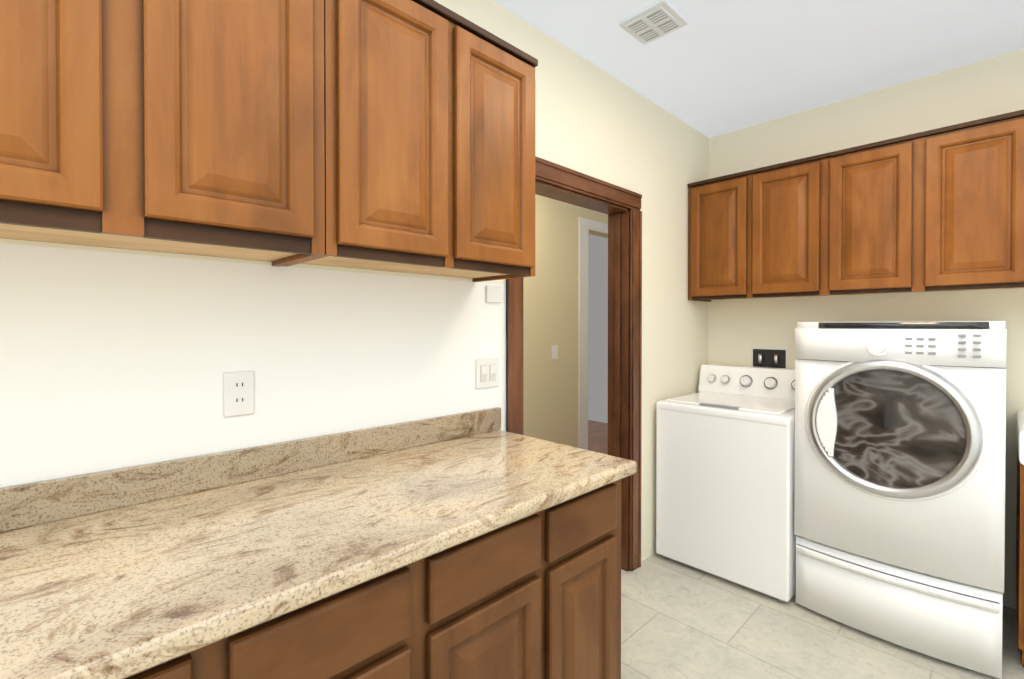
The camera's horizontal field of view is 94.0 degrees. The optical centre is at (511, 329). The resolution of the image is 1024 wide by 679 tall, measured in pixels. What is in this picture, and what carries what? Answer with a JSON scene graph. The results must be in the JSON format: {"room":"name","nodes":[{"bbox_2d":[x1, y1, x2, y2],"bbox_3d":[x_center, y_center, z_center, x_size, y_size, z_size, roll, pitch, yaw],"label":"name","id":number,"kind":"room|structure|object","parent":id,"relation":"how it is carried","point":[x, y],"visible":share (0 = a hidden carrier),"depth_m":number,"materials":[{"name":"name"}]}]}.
{"room":"laundry room","nodes":[
{"label":"laundry room","id":0,"kind":"room"},
{"bbox_2d":[0,0,711,561],"bbox_3d":[-0.244,0.010,1.804,4.540,2.600,0.120,0,1,-44],"label":"wall","id":1,"kind":"structure","parent":0,"point":[114,358],"depth_m":1.37,"materials":[{"name":"white paint"}]},
{"bbox_2d":[0,0,171,251],"bbox_3d":[-0.978,-0.641,0.770,0.615,0.942,0.328,0,1,-44],"label":"upper cabinet","id":2,"kind":"object","parent":1,"relation":"attached to","point":[86,85],"depth_m":0.81,"materials":[{"name":"brown wood"}]},
{"bbox_2d":[224,371,253,416],"bbox_3d":[-0.717,0.168,1.255,0.072,0.116,0.008,0,1,-44],"label":"electrical outlet","id":3,"kind":"object","parent":1,"relation":"attached to","point":[238,393],"visible":1,"depth_m":1.25,"materials":[{"name":"white plastic"}]},
{"bbox_2d":[164,0,324,266],"bbox_3d":[-0.680,-0.643,1.060,0.411,0.942,0.328,0,1,-44],"label":"upper cabinet","id":4,"kind":"object","parent":1,"relation":"attached to","point":[192,127],"depth_m":0.98,"materials":[{"name":"brown wood"}]},
{"bbox_2d":[283,0,537,281],"bbox_3d":[-0.276,-0.536,1.453,0.709,0.717,0.328,0,1,-44],"label":"upper cabinet","id":5,"kind":"object","parent":1,"relation":"attached to","point":[429,124],"visible":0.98,"depth_m":1.29,"materials":[{"name":"brown wood"}]},
{"bbox_2d":[476,357,498,388],"bbox_3d":[-0.094,0.169,1.859,0.116,0.116,0.011,0,1,-44],"label":"light switch","id":6,"kind":"object","parent":1,"relation":"attached to","point":[487,372],"visible":1,"depth_m":1.86,"materials":[{"name":"white plastic"}]},
{"bbox_2d":[486,285,501,302],"bbox_3d":[-0.071,-0.139,1.878,0.077,0.065,0.011,0,1,-44],"label":"light switch","id":7,"kind":"object","parent":1,"relation":"attached to","point":[493,294],"visible":1,"depth_m":1.87,"materials":[{"name":"white plastic"}]},
{"bbox_2d":[506,156,641,570],"bbox_3d":[0.295,0.283,2.324,1.015,2.045,0.162,0,1,-44],"label":"door frame","id":8,"kind":"structure","parent":1,"relation":"attached to","point":[620,206],"depth_m":2.57,"materials":[{"name":"brown wood"}]},
{"bbox_2d":[523,194,607,447],"bbox_3d":[-0.176,-0.006,3.614,6.320,2.600,0.120,0,1,-44],"label":"wall","id":9,"kind":"structure","parent":0,"point":[550,320],"depth_m":4.01,"materials":[{"name":"beige paint"}]},
{"bbox_2d":[552,345,557,359],"bbox_3d":[0.364,0.196,4.049,0.080,0.120,0.010,0,1,-44],"label":"hallway light switch","id":10,"kind":"object","parent":9,"relation":"attached to","point":[554,352],"visible":1,"depth_m":4.04,"materials":[{"name":"white plastic"}]},
{"bbox_2d":[578,217,607,449],"bbox_3d":[-0.514,0.153,3.188,5.240,2.290,0.018,0,1,-44],"label":"trim","id":11,"kind":"structure","parent":9,"relation":"attached to","point":[585,225],"depth_m":4.28,"materials":[{"name":"white wood"}]},
{"bbox_2d":[493,0,1023,137],"bbox_3d":[0.739,-1.322,0.782,4.540,0.080,2.940,0,1,-44],"label":"ceiling","id":12,"kind":"structure","parent":0,"point":[712,68],"depth_m":2.18,"materials":[{"name":"grey paint"}]},
{"bbox_2d":[618,0,687,44],"bbox_3d":[0.593,-1.281,2.008,0.210,0.019,0.210,0,1,-44],"label":"ceiling vent","id":13,"kind":"object","parent":12,"relation":"in","point":[657,20],"visible":1,"depth_m":1.99,"materials":[{"name":"white"}]},
{"bbox_2d":[588,420,1023,678],"bbox_3d":[0.324,1.342,2.723,6.620,0.080,6.270,0,1,-44],"label":"floor","id":14,"kind":"structure","parent":0,"point":[679,620],"depth_m":2.02,"materials":[{"name":"tile"}]},
{"bbox_2d":[125,637,228,678],"bbox_3d":[-0.774,0.881,0.786,0.361,0.874,0.608,0,1,-44],"label":"base cabinet","id":15,"kind":"object","parent":14,"relation":"on","point":[211,661],"depth_m":0.70,"materials":[{"name":"brown wood"}]},
{"bbox_2d":[229,555,432,678],"bbox_3d":[-0.517,0.879,1.036,0.356,0.874,0.608,0,1,-44],"label":"base cabinet","id":16,"kind":"object","parent":14,"relation":"on","point":[381,627],"depth_m":0.85,"materials":[{"name":"brown wood"}]},
{"bbox_2d":[433,505,556,678],"bbox_3d":[-0.257,0.877,1.288,0.368,0.874,0.608,0,1,-44],"label":"base cabinet","id":17,"kind":"object","parent":14,"relation":"on","point":[536,595],"depth_m":1.09,"materials":[{"name":"brown wood"}]},
{"bbox_2d":[553,479,620,678],"bbox_3d":[0.007,0.875,1.545,0.368,0.874,0.608,0,1,-44],"label":"base cabinet","id":18,"kind":"object","parent":14,"relation":"on","point":[587,577],"depth_m":1.32,"materials":[{"name":"brown wood"}]},
{"bbox_2d":[0,407,636,678],"bbox_3d":[-0.672,0.381,0.865,2.333,0.126,0.631,0,1,-44],"label":"countertop","id":19,"kind":"structure","parent":18,"relation":"on","point":[122,573],"depth_m":0.97,"materials":[{"name":"stone"}]},
{"bbox_2d":[656,364,796,602],"bbox_3d":[1.303,0.767,2.713,0.703,1.070,0.686,0,1,-44],"label":"washer","id":20,"kind":"object","parent":14,"relation":"on","point":[725,470],"visible":0.9,"depth_m":2.46,"materials":[{"name":"white metal"}]},
{"bbox_2d":[794,321,1006,678],"bbox_3d":[1.773,0.636,2.196,0.748,1.340,0.686,0,1,-44],"label":"dryer","id":21,"kind":"object","parent":14,"relation":"on","point":[899,508],"visible":1,"depth_m":1.91,"materials":[{"name":"white metal"}]},
{"bbox_2d":[1016,410,1023,667],"bbox_3d":[2.328,0.841,1.789,0.638,0.938,0.602,0,1,-44],"label":"base cabinet","id":22,"kind":"object","parent":14,"relation":"on","point":[1020,521],"visible":1,"depth_m":1.81,"materials":[{"name":"brown wood"}]},
{"bbox_2d":[708,49,1023,608],"bbox_3d":[2.323,0.005,2.333,0.120,2.600,2.640,0,1,-44],"label":"wall","id":23,"kind":"structure","parent":0,"point":[994,86],"depth_m":2.56,"materials":[{"name":"white paint"}]},
{"bbox_2d":[751,347,787,367],"bbox_3d":[1.596,0.185,2.974,0.031,0.144,0.214,0,1,-44],"label":"washer outlet box","id":24,"kind":"object","parent":23,"relation":"attached to","point":[769,357],"visible":0.79,"depth_m":2.98,"materials":[{"name":"black plastic"}]},
{"bbox_2d":[688,109,1023,301],"bbox_3d":[1.953,-0.549,2.385,0.328,0.737,2.096,0,1,-44],"label":"upper cabinet","id":25,"kind":"object","parent":23,"relation":"attached to","point":[939,209],"visible":1,"depth_m":2.34,"materials":[{"name":"brown wood"}]}
]}

